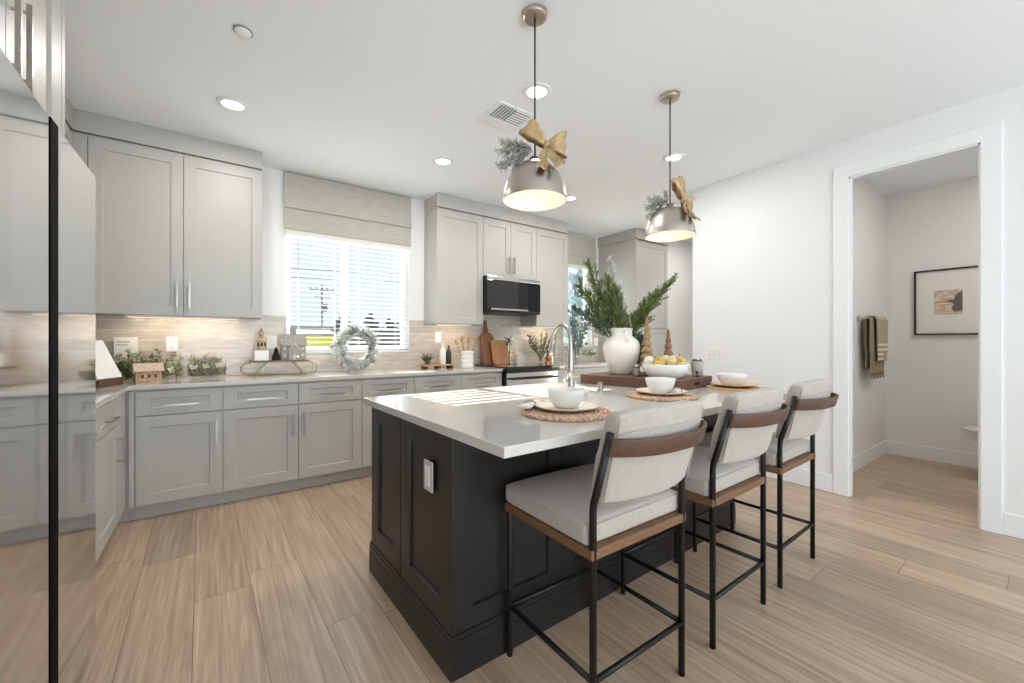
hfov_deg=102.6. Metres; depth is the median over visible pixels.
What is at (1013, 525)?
baseboard
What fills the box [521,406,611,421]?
placemat
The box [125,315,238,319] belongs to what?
light
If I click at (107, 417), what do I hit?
base cabinet
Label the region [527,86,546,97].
diffuser
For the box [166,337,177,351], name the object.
wall outlet
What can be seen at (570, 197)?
recessed light
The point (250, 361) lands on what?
sled
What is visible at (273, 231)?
wall
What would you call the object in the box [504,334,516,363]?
bell ornament
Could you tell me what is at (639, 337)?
frosted spray
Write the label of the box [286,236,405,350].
window
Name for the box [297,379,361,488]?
base cabinet
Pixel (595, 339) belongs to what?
wall outlet
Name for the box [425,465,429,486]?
outlet
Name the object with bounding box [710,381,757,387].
dinner plate
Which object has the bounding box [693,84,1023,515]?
wall
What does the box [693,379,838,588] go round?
bar stool
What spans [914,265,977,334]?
framed picture
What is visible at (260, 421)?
base cabinet
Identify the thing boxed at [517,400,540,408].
folded napkin
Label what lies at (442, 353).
bottle
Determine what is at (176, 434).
base cabinet
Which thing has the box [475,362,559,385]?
range
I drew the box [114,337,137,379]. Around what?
card
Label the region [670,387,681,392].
folded napkin
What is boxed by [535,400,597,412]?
dinner plate
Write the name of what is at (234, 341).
backsplash
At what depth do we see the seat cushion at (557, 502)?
1.40 m
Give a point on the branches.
(619, 318)
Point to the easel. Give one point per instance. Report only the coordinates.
(117, 381)
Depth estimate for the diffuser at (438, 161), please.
3.58 m
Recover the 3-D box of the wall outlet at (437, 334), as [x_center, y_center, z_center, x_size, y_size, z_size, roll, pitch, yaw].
[-0.840,-0.048,4.675,0.073,0.117,0.007,0,0,-36]
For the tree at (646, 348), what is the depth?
2.81 m
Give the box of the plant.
[568,307,589,359]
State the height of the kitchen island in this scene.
0.880 m
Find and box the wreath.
[328,321,382,371]
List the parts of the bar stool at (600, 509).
leg, foot rail, foot rail, seat rail, leg, foot rail, foot rail, leg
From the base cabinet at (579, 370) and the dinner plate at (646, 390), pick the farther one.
the base cabinet at (579, 370)
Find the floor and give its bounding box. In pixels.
[75,454,1023,682]
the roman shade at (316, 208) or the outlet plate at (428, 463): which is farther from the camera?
the roman shade at (316, 208)
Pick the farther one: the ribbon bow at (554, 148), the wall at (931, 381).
the wall at (931, 381)
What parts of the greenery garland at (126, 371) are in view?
flower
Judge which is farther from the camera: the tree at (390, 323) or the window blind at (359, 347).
the tree at (390, 323)
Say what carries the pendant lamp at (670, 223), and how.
hanging from the ceiling
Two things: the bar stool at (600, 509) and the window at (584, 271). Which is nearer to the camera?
the bar stool at (600, 509)
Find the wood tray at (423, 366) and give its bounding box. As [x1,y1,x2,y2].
[420,364,453,368]
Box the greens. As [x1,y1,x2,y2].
[421,353,433,364]
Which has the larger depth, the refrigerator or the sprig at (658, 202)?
the sprig at (658, 202)
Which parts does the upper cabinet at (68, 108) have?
door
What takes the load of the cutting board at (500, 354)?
on the range
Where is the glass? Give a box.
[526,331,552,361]
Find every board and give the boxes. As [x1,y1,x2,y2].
[96,340,121,379]
[480,320,493,364]
[490,340,508,363]
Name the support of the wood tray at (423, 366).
on the countertop at (104, 395)
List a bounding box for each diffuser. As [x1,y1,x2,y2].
[134,317,237,319]
[221,100,243,109]
[436,159,449,164]
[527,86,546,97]
[666,155,681,160]
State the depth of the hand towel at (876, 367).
3.88 m
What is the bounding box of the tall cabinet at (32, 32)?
[0,0,64,136]
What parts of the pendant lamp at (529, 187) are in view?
lamp shade, cord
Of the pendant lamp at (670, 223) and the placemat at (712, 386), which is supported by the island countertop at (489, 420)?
the placemat at (712, 386)
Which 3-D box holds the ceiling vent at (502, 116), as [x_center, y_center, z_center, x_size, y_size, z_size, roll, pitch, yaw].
[-0.044,-1.565,2.881,0.300,0.009,0.300,0,0,-36]
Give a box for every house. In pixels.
[132,363,164,383]
[279,325,306,359]
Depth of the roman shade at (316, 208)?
4.05 m
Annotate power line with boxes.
[290,268,392,273]
[292,277,399,282]
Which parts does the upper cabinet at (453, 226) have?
door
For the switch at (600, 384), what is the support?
on the island countertop at (489, 420)
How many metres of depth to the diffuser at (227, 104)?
2.71 m
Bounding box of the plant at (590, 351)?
[582,349,595,355]
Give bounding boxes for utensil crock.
[461,351,473,367]
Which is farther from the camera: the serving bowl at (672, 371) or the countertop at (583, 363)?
the countertop at (583, 363)
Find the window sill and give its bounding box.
[306,350,408,352]
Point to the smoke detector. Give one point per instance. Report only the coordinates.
(242, 31)
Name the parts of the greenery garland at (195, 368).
flower, flower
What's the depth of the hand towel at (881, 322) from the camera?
3.93 m
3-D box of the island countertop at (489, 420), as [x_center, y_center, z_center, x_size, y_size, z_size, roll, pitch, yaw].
[0.493,0.309,2.311,2.258,0.033,1.306,0,0,-36]
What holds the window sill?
attached to the wall at (273, 231)
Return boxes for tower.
[254,327,268,360]
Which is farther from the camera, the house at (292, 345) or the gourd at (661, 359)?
the house at (292, 345)
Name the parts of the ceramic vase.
handle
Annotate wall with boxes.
[70,129,597,377]
[667,240,692,359]
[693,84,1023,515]
[852,178,884,456]
[885,176,977,453]
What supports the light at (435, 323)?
attached to the upper cabinet at (453, 226)
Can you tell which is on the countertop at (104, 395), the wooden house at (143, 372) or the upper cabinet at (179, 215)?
the wooden house at (143, 372)
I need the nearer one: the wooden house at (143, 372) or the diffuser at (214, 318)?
the wooden house at (143, 372)
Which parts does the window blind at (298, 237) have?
rail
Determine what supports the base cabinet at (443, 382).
on the floor
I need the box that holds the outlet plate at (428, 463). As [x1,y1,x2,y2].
[424,459,432,492]
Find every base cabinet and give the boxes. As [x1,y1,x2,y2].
[96,397,125,561]
[117,391,129,522]
[129,386,222,519]
[223,382,297,502]
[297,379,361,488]
[360,376,414,476]
[414,374,460,392]
[460,371,501,389]
[557,367,596,381]
[596,366,608,372]
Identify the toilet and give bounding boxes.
[963,427,977,442]
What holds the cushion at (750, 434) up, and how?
on the bar stool at (744, 428)
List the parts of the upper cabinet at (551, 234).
door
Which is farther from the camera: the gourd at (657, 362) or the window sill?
the window sill
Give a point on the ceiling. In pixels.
(365, 94)
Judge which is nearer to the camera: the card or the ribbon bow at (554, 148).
the ribbon bow at (554, 148)
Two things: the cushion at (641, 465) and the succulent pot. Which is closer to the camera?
the cushion at (641, 465)
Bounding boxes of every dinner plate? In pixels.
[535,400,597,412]
[636,387,686,395]
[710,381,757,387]
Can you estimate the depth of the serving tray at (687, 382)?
2.67 m
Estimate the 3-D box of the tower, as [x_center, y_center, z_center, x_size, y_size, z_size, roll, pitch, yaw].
[-2.121,0.021,3.475,0.100,0.280,0.085,0,0,-36]
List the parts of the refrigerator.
door, door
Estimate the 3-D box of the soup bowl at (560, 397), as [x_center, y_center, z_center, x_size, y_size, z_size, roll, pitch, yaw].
[0.222,0.233,1.686,0.154,0.075,0.154,0,0,-36]
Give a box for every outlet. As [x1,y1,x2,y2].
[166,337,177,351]
[267,336,276,348]
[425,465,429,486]
[435,332,440,341]
[594,338,597,345]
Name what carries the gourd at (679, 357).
in the serving bowl at (672, 371)
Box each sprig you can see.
[494,137,531,171]
[642,190,668,219]
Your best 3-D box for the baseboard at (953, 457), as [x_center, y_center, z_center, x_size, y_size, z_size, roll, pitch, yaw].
[3.713,1.137,3.332,1.820,0.140,1.420,0,0,-36]
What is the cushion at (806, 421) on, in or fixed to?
on the bar stool at (808, 401)
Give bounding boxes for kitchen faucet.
[548,323,574,386]
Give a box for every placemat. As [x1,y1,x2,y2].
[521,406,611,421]
[627,391,697,401]
[706,384,763,390]
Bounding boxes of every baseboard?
[759,467,1023,539]
[852,440,977,472]
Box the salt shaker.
[633,364,640,376]
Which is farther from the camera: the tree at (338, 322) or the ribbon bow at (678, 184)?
the tree at (338, 322)
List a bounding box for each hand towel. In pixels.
[863,315,887,360]
[865,316,884,378]
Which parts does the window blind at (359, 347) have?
rail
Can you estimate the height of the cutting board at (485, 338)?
0.534 m
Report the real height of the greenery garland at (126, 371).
0.247 m
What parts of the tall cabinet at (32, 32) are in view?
door, handle, handle, panel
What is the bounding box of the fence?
[290,326,399,345]
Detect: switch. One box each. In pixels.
[596,382,603,391]
[706,347,722,358]
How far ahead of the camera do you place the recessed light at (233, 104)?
2.71 m
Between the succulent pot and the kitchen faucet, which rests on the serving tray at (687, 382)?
the succulent pot
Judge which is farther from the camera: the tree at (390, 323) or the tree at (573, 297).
the tree at (390, 323)
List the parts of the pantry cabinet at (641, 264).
door, door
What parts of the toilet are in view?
seat, lid, bowl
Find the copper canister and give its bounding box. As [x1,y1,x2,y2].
[545,350,551,363]
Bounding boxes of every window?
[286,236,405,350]
[563,269,586,344]
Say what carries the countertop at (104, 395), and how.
on the base cabinet
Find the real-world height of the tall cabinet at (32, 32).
2.775 m
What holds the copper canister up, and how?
on the countertop at (583, 363)
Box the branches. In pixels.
[570,255,678,337]
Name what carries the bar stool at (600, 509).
on the floor
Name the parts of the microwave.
door, handle, trim, control panel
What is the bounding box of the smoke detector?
[233,24,252,38]
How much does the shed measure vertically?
2.250 m
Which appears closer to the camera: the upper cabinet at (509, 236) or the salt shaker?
the salt shaker
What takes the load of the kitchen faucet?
on the island countertop at (489, 420)
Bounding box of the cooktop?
[475,362,559,369]
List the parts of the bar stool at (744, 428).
leg, foot rail, foot rail, leg, seat rail, foot rail, leg, foot rail, leg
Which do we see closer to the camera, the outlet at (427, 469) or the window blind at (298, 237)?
the outlet at (427, 469)
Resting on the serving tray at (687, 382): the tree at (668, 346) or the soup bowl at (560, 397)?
the tree at (668, 346)
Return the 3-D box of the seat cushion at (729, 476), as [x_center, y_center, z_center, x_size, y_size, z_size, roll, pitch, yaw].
[0.835,0.570,1.942,0.484,0.101,0.438,0,0,-37]
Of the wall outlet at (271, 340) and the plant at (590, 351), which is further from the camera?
the plant at (590, 351)
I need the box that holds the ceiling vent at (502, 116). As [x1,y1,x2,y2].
[476,100,533,133]
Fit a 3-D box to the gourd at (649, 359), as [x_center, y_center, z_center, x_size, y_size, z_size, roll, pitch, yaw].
[0.888,0.120,2.656,0.067,0.088,0.067,0,0,-13]
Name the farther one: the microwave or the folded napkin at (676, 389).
the microwave
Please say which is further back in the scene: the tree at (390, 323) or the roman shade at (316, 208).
the tree at (390, 323)
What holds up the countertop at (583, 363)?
on the base cabinet at (579, 370)
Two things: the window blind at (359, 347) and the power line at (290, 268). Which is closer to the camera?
the window blind at (359, 347)
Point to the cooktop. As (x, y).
(512, 366)
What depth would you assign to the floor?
1.88 m
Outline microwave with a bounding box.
[483,275,539,315]
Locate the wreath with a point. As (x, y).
(348, 363)
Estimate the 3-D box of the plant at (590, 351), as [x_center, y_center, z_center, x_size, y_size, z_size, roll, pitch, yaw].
[1.080,0.198,5.725,0.232,0.190,0.210,0,0,-36]
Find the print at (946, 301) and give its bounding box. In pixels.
[934,289,962,314]
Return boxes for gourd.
[644,353,654,364]
[653,358,661,364]
[654,354,665,364]
[665,353,676,364]
[676,353,685,364]
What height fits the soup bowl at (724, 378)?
0.072 m
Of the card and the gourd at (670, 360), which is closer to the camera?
the gourd at (670, 360)
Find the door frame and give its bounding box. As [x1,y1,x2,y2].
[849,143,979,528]
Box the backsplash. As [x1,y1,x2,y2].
[96,315,598,380]
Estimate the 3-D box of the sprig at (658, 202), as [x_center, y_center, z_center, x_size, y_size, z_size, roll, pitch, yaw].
[0.909,-0.866,2.617,0.196,0.205,0.071,0,0,-9]
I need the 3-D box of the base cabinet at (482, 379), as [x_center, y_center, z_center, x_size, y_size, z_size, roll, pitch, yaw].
[-0.479,0.766,4.539,0.505,0.882,0.648,0,0,-36]
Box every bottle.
[439,343,445,363]
[446,345,450,363]
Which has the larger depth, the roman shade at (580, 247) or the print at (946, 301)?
the roman shade at (580, 247)
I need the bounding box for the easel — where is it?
[96,378,122,387]
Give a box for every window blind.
[286,235,345,349]
[346,243,406,349]
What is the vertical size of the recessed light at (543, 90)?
0.011 m
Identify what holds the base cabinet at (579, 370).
on the floor
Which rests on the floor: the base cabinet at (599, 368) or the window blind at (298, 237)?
the base cabinet at (599, 368)
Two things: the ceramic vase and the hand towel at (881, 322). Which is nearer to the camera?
the ceramic vase
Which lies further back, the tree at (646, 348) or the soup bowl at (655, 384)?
the tree at (646, 348)
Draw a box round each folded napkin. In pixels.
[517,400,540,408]
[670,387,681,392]
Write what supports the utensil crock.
on the countertop at (104, 395)
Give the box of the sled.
[240,359,316,376]
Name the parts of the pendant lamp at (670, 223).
cord, lamp shade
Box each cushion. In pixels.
[506,464,677,544]
[591,400,701,503]
[673,445,759,495]
[698,431,809,465]
[709,387,783,463]
[776,379,832,439]
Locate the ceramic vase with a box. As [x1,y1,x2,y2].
[603,328,639,374]
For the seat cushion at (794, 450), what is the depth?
2.16 m
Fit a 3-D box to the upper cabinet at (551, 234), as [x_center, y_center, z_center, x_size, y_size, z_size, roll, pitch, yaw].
[0.428,-0.882,5.393,0.542,1.372,0.332,0,0,-36]
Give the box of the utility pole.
[310,285,333,329]
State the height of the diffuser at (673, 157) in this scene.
0.003 m
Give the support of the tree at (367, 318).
on the ground
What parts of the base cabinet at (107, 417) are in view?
drawer, door, handle, handle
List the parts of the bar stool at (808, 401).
leg, foot rail, leg, foot rail, foot rail, leg, seat rail, foot rail, leg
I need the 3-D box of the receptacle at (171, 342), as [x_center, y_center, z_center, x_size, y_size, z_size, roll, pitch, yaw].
[-2.740,0.022,3.307,0.032,0.072,0.002,0,0,-36]
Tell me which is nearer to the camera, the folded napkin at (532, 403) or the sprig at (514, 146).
the folded napkin at (532, 403)
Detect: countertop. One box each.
[96,366,502,408]
[363,380,788,458]
[540,361,606,367]
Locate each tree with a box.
[272,347,279,359]
[336,313,349,326]
[363,313,378,326]
[383,318,398,327]
[563,268,582,341]
[639,318,652,375]
[664,329,672,355]
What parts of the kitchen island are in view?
panel, panel, panel, moulding, panel, panel, panel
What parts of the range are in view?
oven door, control panel, handle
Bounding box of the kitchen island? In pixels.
[369,407,735,682]
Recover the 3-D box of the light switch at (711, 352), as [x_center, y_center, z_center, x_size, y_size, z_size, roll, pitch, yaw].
[2.003,0.114,4.061,0.008,0.118,0.165,0,0,-36]
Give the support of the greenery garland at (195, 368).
on the countertop at (104, 395)
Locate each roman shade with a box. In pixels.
[284,171,411,250]
[567,232,595,270]
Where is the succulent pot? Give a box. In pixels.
[690,358,703,375]
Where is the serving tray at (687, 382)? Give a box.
[580,372,711,389]
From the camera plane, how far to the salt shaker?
2.71 m
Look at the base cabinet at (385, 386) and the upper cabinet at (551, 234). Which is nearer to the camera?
the base cabinet at (385, 386)
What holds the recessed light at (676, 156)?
in the ceiling
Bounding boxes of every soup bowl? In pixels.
[547,387,584,408]
[645,377,675,392]
[716,373,747,384]
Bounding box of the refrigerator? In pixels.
[0,48,95,682]
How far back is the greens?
4.40 m
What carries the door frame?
in the wall at (763, 240)
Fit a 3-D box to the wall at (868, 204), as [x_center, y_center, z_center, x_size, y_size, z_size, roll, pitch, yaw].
[3.314,-0.181,3.987,1.945,2.777,0.110,0,0,-36]
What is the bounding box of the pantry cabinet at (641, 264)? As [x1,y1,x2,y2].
[598,228,668,371]
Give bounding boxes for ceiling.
[65,0,1023,242]
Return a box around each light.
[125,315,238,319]
[216,96,248,112]
[432,156,453,165]
[435,323,470,325]
[522,82,551,100]
[530,326,554,327]
[567,195,578,201]
[663,152,685,162]
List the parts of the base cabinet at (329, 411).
drawer, door, handle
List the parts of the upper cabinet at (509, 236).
door, handle, handle, door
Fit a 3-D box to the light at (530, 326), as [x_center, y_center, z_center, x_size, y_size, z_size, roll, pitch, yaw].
[0.419,-0.189,5.399,0.420,0.018,0.040,0,0,-36]
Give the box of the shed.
[296,330,333,346]
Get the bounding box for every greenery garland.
[113,348,183,380]
[187,353,225,376]
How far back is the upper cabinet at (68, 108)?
2.69 m
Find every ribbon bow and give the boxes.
[518,118,567,169]
[671,176,700,220]
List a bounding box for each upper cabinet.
[65,96,72,145]
[72,108,262,318]
[424,192,482,324]
[482,203,535,279]
[521,215,567,326]
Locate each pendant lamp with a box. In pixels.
[503,3,567,210]
[644,90,696,241]
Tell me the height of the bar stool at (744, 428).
1.014 m
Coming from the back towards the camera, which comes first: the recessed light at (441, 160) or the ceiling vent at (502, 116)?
the recessed light at (441, 160)
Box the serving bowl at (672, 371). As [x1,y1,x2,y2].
[642,363,689,378]
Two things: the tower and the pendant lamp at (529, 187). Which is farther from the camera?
the tower
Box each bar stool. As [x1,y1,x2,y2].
[505,400,706,682]
[621,387,789,649]
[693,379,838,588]
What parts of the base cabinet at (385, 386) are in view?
door, drawer, handle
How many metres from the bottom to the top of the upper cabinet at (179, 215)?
1.372 m
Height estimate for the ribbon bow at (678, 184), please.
0.300 m
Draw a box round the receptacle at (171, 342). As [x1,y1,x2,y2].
[169,340,173,348]
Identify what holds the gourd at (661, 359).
in the serving bowl at (672, 371)
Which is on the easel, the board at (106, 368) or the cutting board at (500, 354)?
the board at (106, 368)
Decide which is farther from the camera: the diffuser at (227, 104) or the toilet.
the toilet
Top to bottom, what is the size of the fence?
3.000 m
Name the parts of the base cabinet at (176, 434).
drawer, door, handle, handle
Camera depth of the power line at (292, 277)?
28.23 m
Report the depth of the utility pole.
27.69 m
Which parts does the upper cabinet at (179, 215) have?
door, handle, handle, door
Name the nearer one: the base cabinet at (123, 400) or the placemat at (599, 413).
the placemat at (599, 413)
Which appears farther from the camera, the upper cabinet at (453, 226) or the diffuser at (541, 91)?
the upper cabinet at (453, 226)
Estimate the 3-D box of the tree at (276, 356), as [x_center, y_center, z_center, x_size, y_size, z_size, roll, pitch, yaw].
[-2.019,0.104,3.516,0.086,0.113,0.084,0,0,-36]
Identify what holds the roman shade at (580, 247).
attached to the wall at (273, 231)
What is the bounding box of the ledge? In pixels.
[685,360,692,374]
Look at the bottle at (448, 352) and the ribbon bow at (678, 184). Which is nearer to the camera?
the ribbon bow at (678, 184)
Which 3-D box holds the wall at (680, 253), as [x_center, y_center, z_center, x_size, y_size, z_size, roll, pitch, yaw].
[3.389,-0.181,6.990,2.740,2.777,0.120,0,0,-36]
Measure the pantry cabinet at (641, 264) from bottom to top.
2.775 m
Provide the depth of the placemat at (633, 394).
2.07 m

